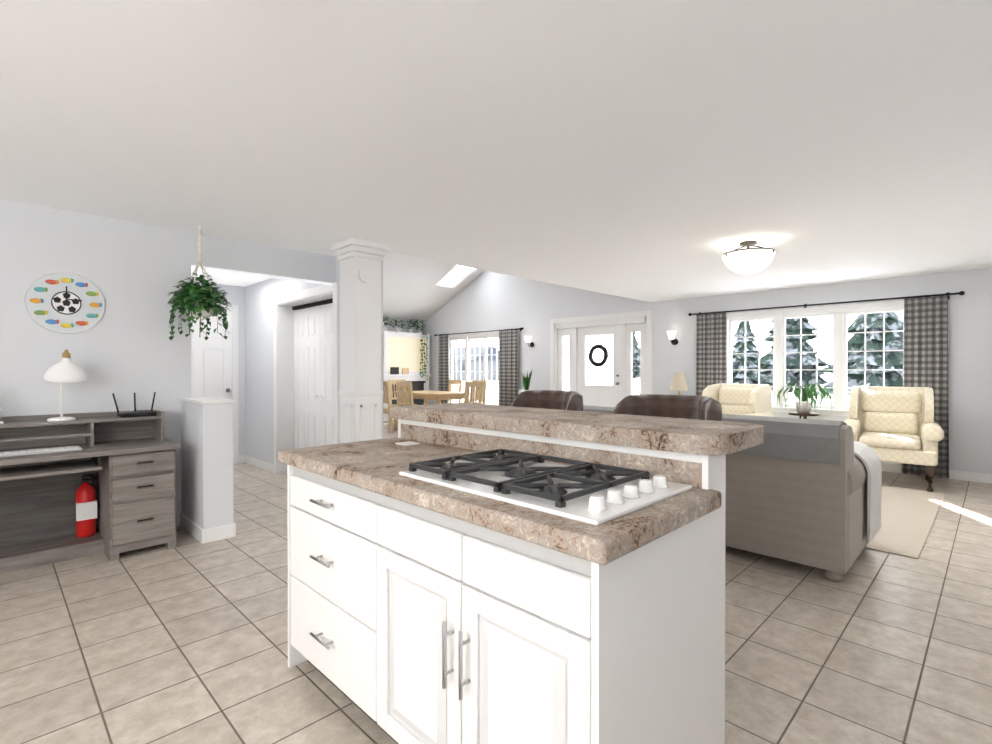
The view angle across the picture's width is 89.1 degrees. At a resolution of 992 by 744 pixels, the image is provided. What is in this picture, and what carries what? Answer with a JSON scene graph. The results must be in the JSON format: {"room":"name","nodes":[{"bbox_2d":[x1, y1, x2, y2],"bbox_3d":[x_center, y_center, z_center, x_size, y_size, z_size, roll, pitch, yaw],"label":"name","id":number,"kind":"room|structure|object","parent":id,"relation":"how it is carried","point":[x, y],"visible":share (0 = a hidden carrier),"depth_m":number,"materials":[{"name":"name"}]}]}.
{"room":"open-plan kitchen","nodes":[
{"label":"open-plan kitchen","id":0,"kind":"room"},
{"bbox_2d":[0,199,191,513],"bbox_3d":[-4.312,0.056,2.321,0.120,2.365,5.104,0,0,45],"label":"wall","id":1,"kind":"structure","parent":0,"point":[125,348],"depth_m":3.68,"materials":[{"name":"paint"}]},
{"bbox_2d":[24,272,104,333],"bbox_3d":[-3.007,-0.483,3.527,0.021,0.430,0.430,0,0,45],"label":"clock","id":2,"kind":"object","parent":1,"relation":"attached to","point":[65,302],"visible":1,"depth_m":3.52,"materials":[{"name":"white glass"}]},
{"bbox_2d":[176,513,178,526],"bbox_3d":[-4.238,1.189,2.306,0.014,0.100,4.880,0,0,45],"label":"baseboard","id":3,"kind":"structure","parent":1,"relation":"attached to","point":[177,515],"depth_m":4.01,"materials":[{"name":"white wood"}]},
{"bbox_2d":[179,397,235,529],"bbox_3d":[-2.237,0.718,3.896,0.605,1.024,0.230,0,0,45],"label":"wall","id":4,"kind":"structure","parent":0,"point":[206,462],"depth_m":3.72,"materials":[{"name":"paint"}]},
{"bbox_2d":[179,513,206,543],"bbox_3d":[-2.302,1.181,3.813,0.574,0.100,0.017,0,0,45],"label":"baseboard","id":5,"kind":"structure","parent":4,"relation":"attached to","point":[197,532],"depth_m":3.76,"materials":[{"name":"white wood"}]},
{"bbox_2d":[216,522,235,537],"bbox_3d":[-2.163,1.180,3.974,0.604,0.100,0.017,0,0,45],"label":"baseboard","id":6,"kind":"structure","parent":4,"relation":"attached to","point":[230,529],"depth_m":3.73,"materials":[{"name":"white wood"}]},
{"bbox_2d":[196,281,244,455],"bbox_3d":[-4.244,0.037,5.963,0.120,2.365,2.365,0,0,45],"label":"wall","id":7,"kind":"structure","parent":0,"point":[235,295],"depth_m":6.71,"materials":[{"name":"paint"}]},
{"bbox_2d":[191,303,238,463],"bbox_3d":[-3.729,0.167,6.316,0.112,2.100,0.970,0,0,45],"label":"door","id":8,"kind":"structure","parent":7,"relation":"attached to","point":[215,363],"depth_m":6.51,"materials":[{"name":"white wood"}]},
{"bbox_2d":[191,265,333,286],"bbox_3d":[-3.319,-1.004,5.016,2.518,0.269,2.395,0,0,45],"label":"ceiling","id":9,"kind":"structure","parent":0,"point":[230,277],"depth_m":5.89,"materials":[{"name":"white paint"}]},
{"bbox_2d":[191,232,335,282],"bbox_3d":[-2.068,-1.006,4.571,0.120,0.265,1.261,0,0,45],"label":"header beam","id":10,"kind":"structure","parent":0,"point":[233,254],"depth_m":4.48,"materials":[{"name":"paint"}]},
{"bbox_2d":[245,256,382,464],"bbox_3d":[-3.396,-0.746,6.959,6.430,3.920,0.250,0,0,45],"label":"wall","id":11,"kind":"structure","parent":0,"point":[259,398],"depth_m":6.31,"materials":[{"name":"paint"}]},
{"bbox_2d":[241,455,273,472],"bbox_3d":[-3.025,1.167,6.400,1.000,0.100,0.035,0,0,45],"label":"baseboard","id":12,"kind":"structure","parent":11,"relation":"attached to","point":[263,465],"depth_m":6.41,"materials":[{"name":"white wood"}]},
{"bbox_2d":[273,282,338,474],"bbox_3d":[-2.019,0.166,5.583,1.570,2.110,0.266,0,0,45],"label":"closet door","id":13,"kind":"structure","parent":11,"relation":"attached to","point":[305,344],"depth_m":5.86,"materials":[{"name":"white wood"}]},
{"bbox_2d":[332,238,388,443],"bbox_3d":[-1.215,0.044,4.526,0.370,2.365,0.370,0,0,45],"label":"column","id":14,"kind":"structure","parent":0,"point":[360,392],"depth_m":4.43,"materials":[{"name":"white wood"}]},
{"bbox_2d":[358,268,371,282],"bbox_3d":[-1.137,-0.843,4.387,0.039,0.124,0.124,0,0,45],"label":"smoke detector","id":15,"kind":"object","parent":14,"relation":"attached to","point":[364,275],"visible":0.9,"depth_m":4.37,"materials":[{"name":"white plastic"}]},
{"bbox_2d":[383,322,420,332],"bbox_3d":[-3.779,-0.015,11.030,0.150,2.415,5.475,0,0,45],"label":"wall","id":16,"kind":"structure","parent":0,"point":[390,328],"depth_m":12.38,"materials":[{"name":"paint"}]},
{"bbox_2d":[383,252,483,324],"bbox_3d":[-1.553,-1.929,8.805,6.430,1.655,5.475,0,0,45],"label":"ceiling","id":17,"kind":"structure","parent":0,"point":[410,292],"depth_m":11.02,"materials":[{"name":"paint"}]},
{"bbox_2d":[432,265,476,289],"bbox_3d":[-1.731,-2.124,9.930,1.130,0.516,3.330,0,0,45],"label":"skylight window","id":18,"kind":"structure","parent":17,"relation":"attached to","point":[455,276],"depth_m":11.00,"materials":[{"name":"white glass"}]},
{"bbox_2d":[0,424,991,743],"bbox_3d":[-2.082,1.265,4.859,11.270,0.080,11.840,0,0,45],"label":"floor","id":19,"kind":"structure","parent":0,"point":[184,640],"depth_m":2.28,"materials":[{"name":"tile"}]},
{"bbox_2d":[0,409,179,573],"bbox_3d":[-3.100,0.765,3.010,0.608,0.940,1.987,0,0,45],"label":"desk","id":20,"kind":"object","parent":19,"relation":"on","point":[128,464],"visible":0.98,"depth_m":3.39,"materials":[{"name":"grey wood"}]},
{"bbox_2d":[0,446,81,457],"bbox_3d":[-2.905,0.498,3.120,0.150,0.019,0.520,0,0,45],"label":"keyboard","id":21,"kind":"object","parent":20,"relation":"on","point":[38,451],"visible":1,"depth_m":3.13,"materials":[{"name":"plastic"}]},
{"bbox_2d":[43,350,87,421],"bbox_3d":[-2.887,0.089,3.383,0.229,0.476,0.230,0,0,45],"label":"desk lamp","id":22,"kind":"object","parent":20,"relation":"on","point":[65,369],"visible":1,"depth_m":3.33,"materials":[{"name":"white metal"}]},
{"bbox_2d":[76,474,98,537],"bbox_3d":[-2.849,0.929,3.516,0.145,0.425,0.128,0,0,45],"label":"fire extinguisher","id":23,"kind":"object","parent":20,"relation":"on","point":[87,500],"visible":0.98,"depth_m":3.49,"materials":[{"name":"red metal"}]},
{"bbox_2d":[112,392,156,417],"bbox_3d":[-2.658,0.240,3.727,0.161,0.170,0.272,0,0,45],"label":"router","id":24,"kind":"object","parent":20,"relation":"on","point":[134,413],"visible":0.96,"depth_m":3.69,"materials":[{"name":"plastic"}]},
{"bbox_2d":[383,381,397,433],"bbox_3d":[-2.090,0.687,10.087,0.440,1.020,0.505,0,0,45],"label":"dining chair","id":25,"kind":"object","parent":19,"relation":"on","point":[386,410],"visible":0.27,"depth_m":9.83,"materials":[{"name":"brown wood"}]},
{"bbox_2d":[388,380,416,425],"bbox_3d":[-2.050,0.682,11.073,0.505,1.020,0.440,0,0,45],"label":"dining chair","id":26,"kind":"object","parent":19,"relation":"on","point":[393,382],"visible":0.17,"depth_m":11.12,"materials":[{"name":"brown wood"}]},
{"bbox_2d":[397,381,413,405],"bbox_3d":[-1.552,0.690,9.551,0.440,1.020,0.505,0,0,45],"label":"dining chair","id":27,"kind":"object","parent":19,"relation":"on","point":[409,392],"visible":0.29,"depth_m":9.38,"materials":[{"name":"brown wood"}]},
{"bbox_2d":[383,331,430,423],"bbox_3d":[-2.263,0.127,12.029,0.568,2.120,1.340,0,0,45],"label":"china cabinet","id":28,"kind":"object","parent":19,"relation":"on","point":[402,355],"visible":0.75,"depth_m":11.85,"materials":[{"name":"beige wood"}]},
{"bbox_2d":[383,317,427,379],"bbox_3d":[-2.201,-0.532,11.969,0.565,1.497,1.405,0,0,45],"label":"garland","id":29,"kind":"object","parent":28,"relation":"on","point":[407,328],"visible":0.9,"depth_m":12.07,"materials":[{"name":"green plant"}]},
{"bbox_2d":[393,390,472,428],"bbox_3d":[-1.308,0.803,10.335,1.500,0.785,0.900,0,0,45],"label":"dining table","id":30,"kind":"object","parent":19,"relation":"on","point":[428,395],"visible":0.46,"depth_m":9.92,"materials":[{"name":"brown wood"}]},
{"bbox_2d":[447,379,462,402],"bbox_3d":[-1.064,0.682,11.118,0.440,1.020,0.505,0,0,45],"label":"dining chair","id":31,"kind":"object","parent":19,"relation":"on","point":[453,382],"visible":0.29,"depth_m":11.26,"materials":[{"name":"brown wood"}]},
{"bbox_2d":[464,381,482,403],"bbox_3d":[-0.565,0.690,9.596,0.505,1.020,0.440,0,0,45],"label":"dining chair","id":32,"kind":"object","parent":19,"relation":"on","point":[468,385],"visible":0.35,"depth_m":9.43,"materials":[{"name":"brown wood"}]},
{"bbox_2d":[471,380,486,403],"bbox_3d":[-0.525,0.685,10.582,0.440,1.020,0.505,0,0,45],"label":"dining chair","id":33,"kind":"object","parent":19,"relation":"on","point":[484,391],"visible":0.19,"depth_m":10.61,"materials":[{"name":"brown wood"}]},
{"bbox_2d":[278,415,725,743],"bbox_3d":[-0.024,0.735,1.880,1.548,1.010,0.936,0,0,45],"label":"kitchen island","id":34,"kind":"object","parent":19,"relation":"on","point":[465,573],"depth_m":1.38,"materials":[{"name":"white wood"}]},
{"bbox_2d":[390,403,762,458],"bbox_3d":[0.200,0.202,2.096,1.596,0.054,0.450,0,0,45],"label":"island countertop","id":35,"kind":"structure","parent":34,"relation":"on","point":[723,438],"depth_m":1.75,"materials":[{"name":"brown stone"}]},
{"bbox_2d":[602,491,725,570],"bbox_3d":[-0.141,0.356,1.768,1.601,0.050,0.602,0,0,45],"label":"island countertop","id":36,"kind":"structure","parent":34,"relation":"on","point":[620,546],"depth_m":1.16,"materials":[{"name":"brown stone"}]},
{"bbox_2d":[518,370,531,393],"bbox_3d":[0.603,0.566,9.816,0.340,1.266,0.340,0,0,45],"label":"potted plant","id":37,"kind":"object","parent":19,"relation":"on","point":[526,382],"visible":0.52,"depth_m":9.77,"materials":[{"name":"green plant"}]},
{"bbox_2d":[511,390,583,410],"bbox_3d":[0.238,0.674,2.840,0.496,1.126,0.532,0,0,-39],"label":"bar stool","id":38,"kind":"object","parent":19,"relation":"on","point":[559,400],"visible":0.12,"depth_m":3.00,"materials":[{"name":"brown leather"}]},
{"bbox_2d":[613,394,722,420],"bbox_3d":[0.761,0.676,2.321,0.532,1.126,0.496,0,0,41],"label":"bar stool","id":39,"kind":"object","parent":19,"relation":"on","point":[689,407],"visible":0.15,"depth_m":2.47,"materials":[{"name":"brown leather"}]},
{"bbox_2d":[702,383,773,416],"bbox_3d":[3.155,0.691,6.798,0.819,1.052,0.870,0,0,-37],"label":"armchair","id":40,"kind":"object","parent":19,"relation":"on","point":[746,399],"visible":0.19,"depth_m":6.82,"materials":[{"name":"beige fabric"}]},
{"bbox_2d":[725,425,867,581],"bbox_3d":[1.565,0.768,3.993,2.230,0.922,0.980,0,0,45],"label":"sofa","id":41,"kind":"object","parent":19,"relation":"on","point":[813,514],"visible":0.33,"depth_m":3.08,"materials":[{"name":"fabric"}]},
{"bbox_2d":[584,405,846,464],"bbox_3d":[1.380,0.409,3.620,1.860,0.246,0.238,0,0,45],"label":"throw blanket","id":42,"kind":"object","parent":41,"relation":"on","point":[809,440],"visible":0.34,"depth_m":3.05,"materials":[{"name":"grey fabric"}]},
{"bbox_2d":[854,441,881,541],"bbox_3d":[2.401,0.783,3.435,0.308,0.580,0.430,0,0,45],"label":"throw blanket","id":43,"kind":"object","parent":41,"relation":"on","point":[867,455],"visible":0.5,"depth_m":3.29,"materials":[{"name":"white fabric"}]},
{"bbox_2d":[788,412,818,418],"bbox_3d":[3.981,0.872,6.520,0.340,0.692,0.350,0,0,45],"label":"stand","id":44,"kind":"object","parent":19,"relation":"on","point":[804,415],"visible":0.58,"depth_m":6.40,"materials":[{"name":"brown wood"}]},
{"bbox_2d":[775,381,832,412],"bbox_3d":[3.976,0.315,6.524,0.664,0.418,0.636,0,0,45],"label":"potted plant","id":45,"kind":"object","parent":44,"relation":"on","point":[803,403],"visible":1,"depth_m":6.44,"materials":[{"name":"green plant"}]},
{"bbox_2d":[844,386,943,491],"bbox_3d":[4.369,0.697,5.590,0.870,1.052,0.819,0,0,39],"label":"armchair","id":46,"kind":"object","parent":19,"relation":"on","point":[893,424],"visible":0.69,"depth_m":5.58,"materials":[{"name":"beige fabric"}]},
{"bbox_2d":[865,486,944,558],"bbox_3d":[2.683,1.218,5.097,2.650,0.012,2.400,0,0,45],"label":"area rug","id":47,"kind":"object","parent":19,"relation":"on","point":[908,516],"visible":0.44,"depth_m":4.13,"materials":[{"name":"beige carpet"}]},
{"bbox_3d":[2.786,0.910,7.673,0.500,0.600,0.500,0,0,45],"label":"round side table","id":48,"kind":"object","parent":19,"relation":"on","visible":0},
{"bbox_2d":[670,372,687,394],"bbox_3d":[2.786,0.308,7.670,0.270,0.600,0.270,0,0,45],"label":"table lamp","id":49,"kind":"object","parent":48,"relation":"on","point":[678,383],"visible":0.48,"depth_m":7.58,"materials":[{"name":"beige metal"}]},
{"bbox_2d":[0,0,991,301],"bbox_3d":[-2.082,-1.210,4.846,11.270,0.140,11.840,0,0,45],"label":"ceiling","id":50,"kind":"structure","parent":0,"point":[652,150],"depth_m":2.34,"materials":[{"name":"paint"}]},
{"bbox_2d":[167,226,230,339],"bbox_3d":[-2.307,-0.684,3.934,0.455,0.897,0.446,0,0,45],"label":"hanging plant","id":51,"kind":"object","parent":50,"relation":"hanging from","point":[193,298],"visible":1,"depth_m":3.87,"materials":[{"name":"green plant"}]},
{"bbox_2d":[722,240,775,273],"bbox_3d":[2.216,-1.000,4.422,0.427,0.274,0.424,0,0,45],"label":"ceiling light","id":52,"kind":"object","parent":50,"relation":"attached to","point":[748,260],"visible":1,"depth_m":4.30,"materials":[{"name":"white glass"}]},
{"bbox_2d":[421,268,991,473],"bbox_3d":[2.044,-0.922,8.995,11.270,4.250,0.160,0,0,45],"label":"wall","id":53,"kind":"structure","parent":0,"point":[486,300],"depth_m":7.77,"materials":[{"name":"paint"}]},
{"bbox_2d":[446,329,504,404],"bbox_3d":[-0.462,0.135,11.480,1.980,2.110,0.178,0,0,45],"label":"door frame","id":54,"kind":"structure","parent":53,"relation":"attached to","point":[469,337],"depth_m":11.64,"materials":[{"name":"white wood"}]},
{"bbox_2d":[435,327,522,335],"bbox_3d":[-0.448,-0.879,11.283,2.882,0.080,0.111,0,0,45],"label":"curtain rod","id":55,"kind":"object","parent":53,"relation":"attached to","point":[520,329],"visible":0.94,"depth_m":11.05,"materials":[{"name":"black metal"}]},
{"bbox_2d":[438,335,448,403],"bbox_3d":[-1.257,0.145,12.053,0.391,2.053,0.068,0,0,41],"label":"curtain","id":56,"kind":"object","parent":55,"relation":"hanging from","point":[443,366],"visible":0.6,"depth_m":12.02,"materials":[{"name":"grey fabric"}]},
{"bbox_2d":[498,330,517,405],"bbox_3d":[0.256,0.153,10.544,0.586,2.053,0.078,0,0,45],"label":"curtain","id":57,"kind":"object","parent":55,"relation":"hanging from","point":[508,367],"visible":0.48,"depth_m":10.54,"materials":[{"name":"grey fabric"}]},
{"bbox_2d":[524,336,533,346],"bbox_3d":[0.663,-0.608,10.111,0.150,0.210,0.204,0,0,45],"label":"sconce","id":58,"kind":"object","parent":53,"relation":"attached to","point":[528,339],"visible":1,"depth_m":10.06,"materials":[{"name":"white glass"}]},
{"bbox_2d":[588,344,607,366],"bbox_3d":[1.848,-0.383,9.128,0.422,0.609,0.092,0,0,45],"label":"wreath","id":59,"kind":"object","parent":53,"relation":"attached to","point":[591,352],"visible":0.98,"depth_m":9.10,"materials":[{"name":"black"}]},
{"bbox_2d":[550,310,651,406],"bbox_3d":[1.878,0.087,9.152,2.140,2.230,0.178,0,0,45],"label":"door frame","id":60,"kind":"structure","parent":53,"relation":"attached to","point":[577,330],"depth_m":9.04,"materials":[{"name":"white wood"}]},
{"bbox_2d":[667,331,677,344],"bbox_3d":[2.797,-0.537,7.989,0.150,0.210,0.204,0,0,45],"label":"sconce","id":61,"kind":"object","parent":53,"relation":"attached to","point":[671,335],"visible":1,"depth_m":7.94,"materials":[{"name":"white glass"}]},
{"bbox_2d":[726,301,903,415],"bbox_3d":[4.218,-0.148,6.803,2.280,1.425,0.205,0,0,45],"label":"window","id":62,"kind":"structure","parent":53,"relation":"in","point":[840,333],"depth_m":6.71,"materials":[{"name":"white wood"}]},
{"bbox_2d":[688,291,964,315],"bbox_3d":[4.123,-0.875,6.735,3.147,0.080,0.111,0,0,45],"label":"curtain rod","id":63,"kind":"object","parent":53,"relation":"attached to","point":[961,293],"visible":0.94,"depth_m":6.42,"materials":[{"name":"black metal"}]},
{"bbox_2d":[696,313,726,395],"bbox_3d":[3.232,0.159,7.581,0.477,2.073,0.068,0,0,42],"label":"curtain","id":64,"kind":"object","parent":63,"relation":"hanging from","point":[711,363],"visible":0.56,"depth_m":7.59,"materials":[{"name":"grey fabric"}]},
{"bbox_2d":[902,295,948,477],"bbox_3d":[4.978,0.168,5.844,0.418,2.073,0.068,0,0,41],"label":"curtain","id":65,"kind":"object","parent":63,"relation":"hanging from","point":[925,353],"visible":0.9,"depth_m":5.80,"materials":[{"name":"grey fabric"}]},
{"bbox_2d":[881,463,991,483],"bbox_3d":[4.222,1.165,6.715,4.650,0.100,0.014,0,0,45],"label":"baseboard","id":66,"kind":"structure","parent":53,"relation":"attached to","point":[958,475],"depth_m":5.69,"materials":[{"name":"white wood"}]},
{"label":"outside","id":67,"kind":"structure","parent":0,"visible":0},
{"bbox_2d":[453,374,849,406],"bbox_3d":[30.879,1.221,73.455,180.000,0.280,131.910,0,0,45],"label":"snow","id":68,"kind":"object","parent":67,"point":[600,379],"visible":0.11,"depth_m":45.81,"materials":[{"name":"white snow"}]},
{"bbox_2d":[453,346,498,380],"bbox_3d":[-4.143,-1.114,68.726,10.600,4.600,6.800,0,0,45],"label":"neighbouring house","id":69,"kind":"structure","parent":68,"relation":"on","point":[476,363],"depth_m":65.03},
{"bbox_2d":[632,332,639,378],"bbox_3d":[21.054,-3.445,77.608,5.882,9.422,5.933,0,0,45],"label":"tree","id":70,"kind":"object","parent":68,"relation":"on","point":[636,359],"visible":0.23,"depth_m":76.50,"materials":[{"name":"green plant"}]},
{"bbox_2d":[732,321,764,383],"bbox_3d":[24.168,-2.822,48.906,4.967,8.342,5.005,0,0,45],"label":"tree","id":71,"kind":"object","parent":68,"relation":"on","point":[738,363],"visible":0.52,"depth_m":48.23,"materials":[{"name":"green plant"}]},
{"bbox_2d":[753,317,828,392],"bbox_3d":[19.375,-3.211,33.354,4.554,9.421,4.779,0,0,45],"label":"tree","id":72,"kind":"object","parent":68,"relation":"on","point":[793,345],"visible":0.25,"depth_m":32.44,"materials":[{"name":"green plant"}]},
{"bbox_2d":[813,312,902,393],"bbox_3d":[21.751,-3.419,29.348,6.478,9.972,6.334,0,0,45],"label":"tree","id":73,"kind":"object","parent":68,"relation":"on","point":[893,341],"visible":0.4,"depth_m":28.34,"materials":[{"name":"green plant"}]}
]}

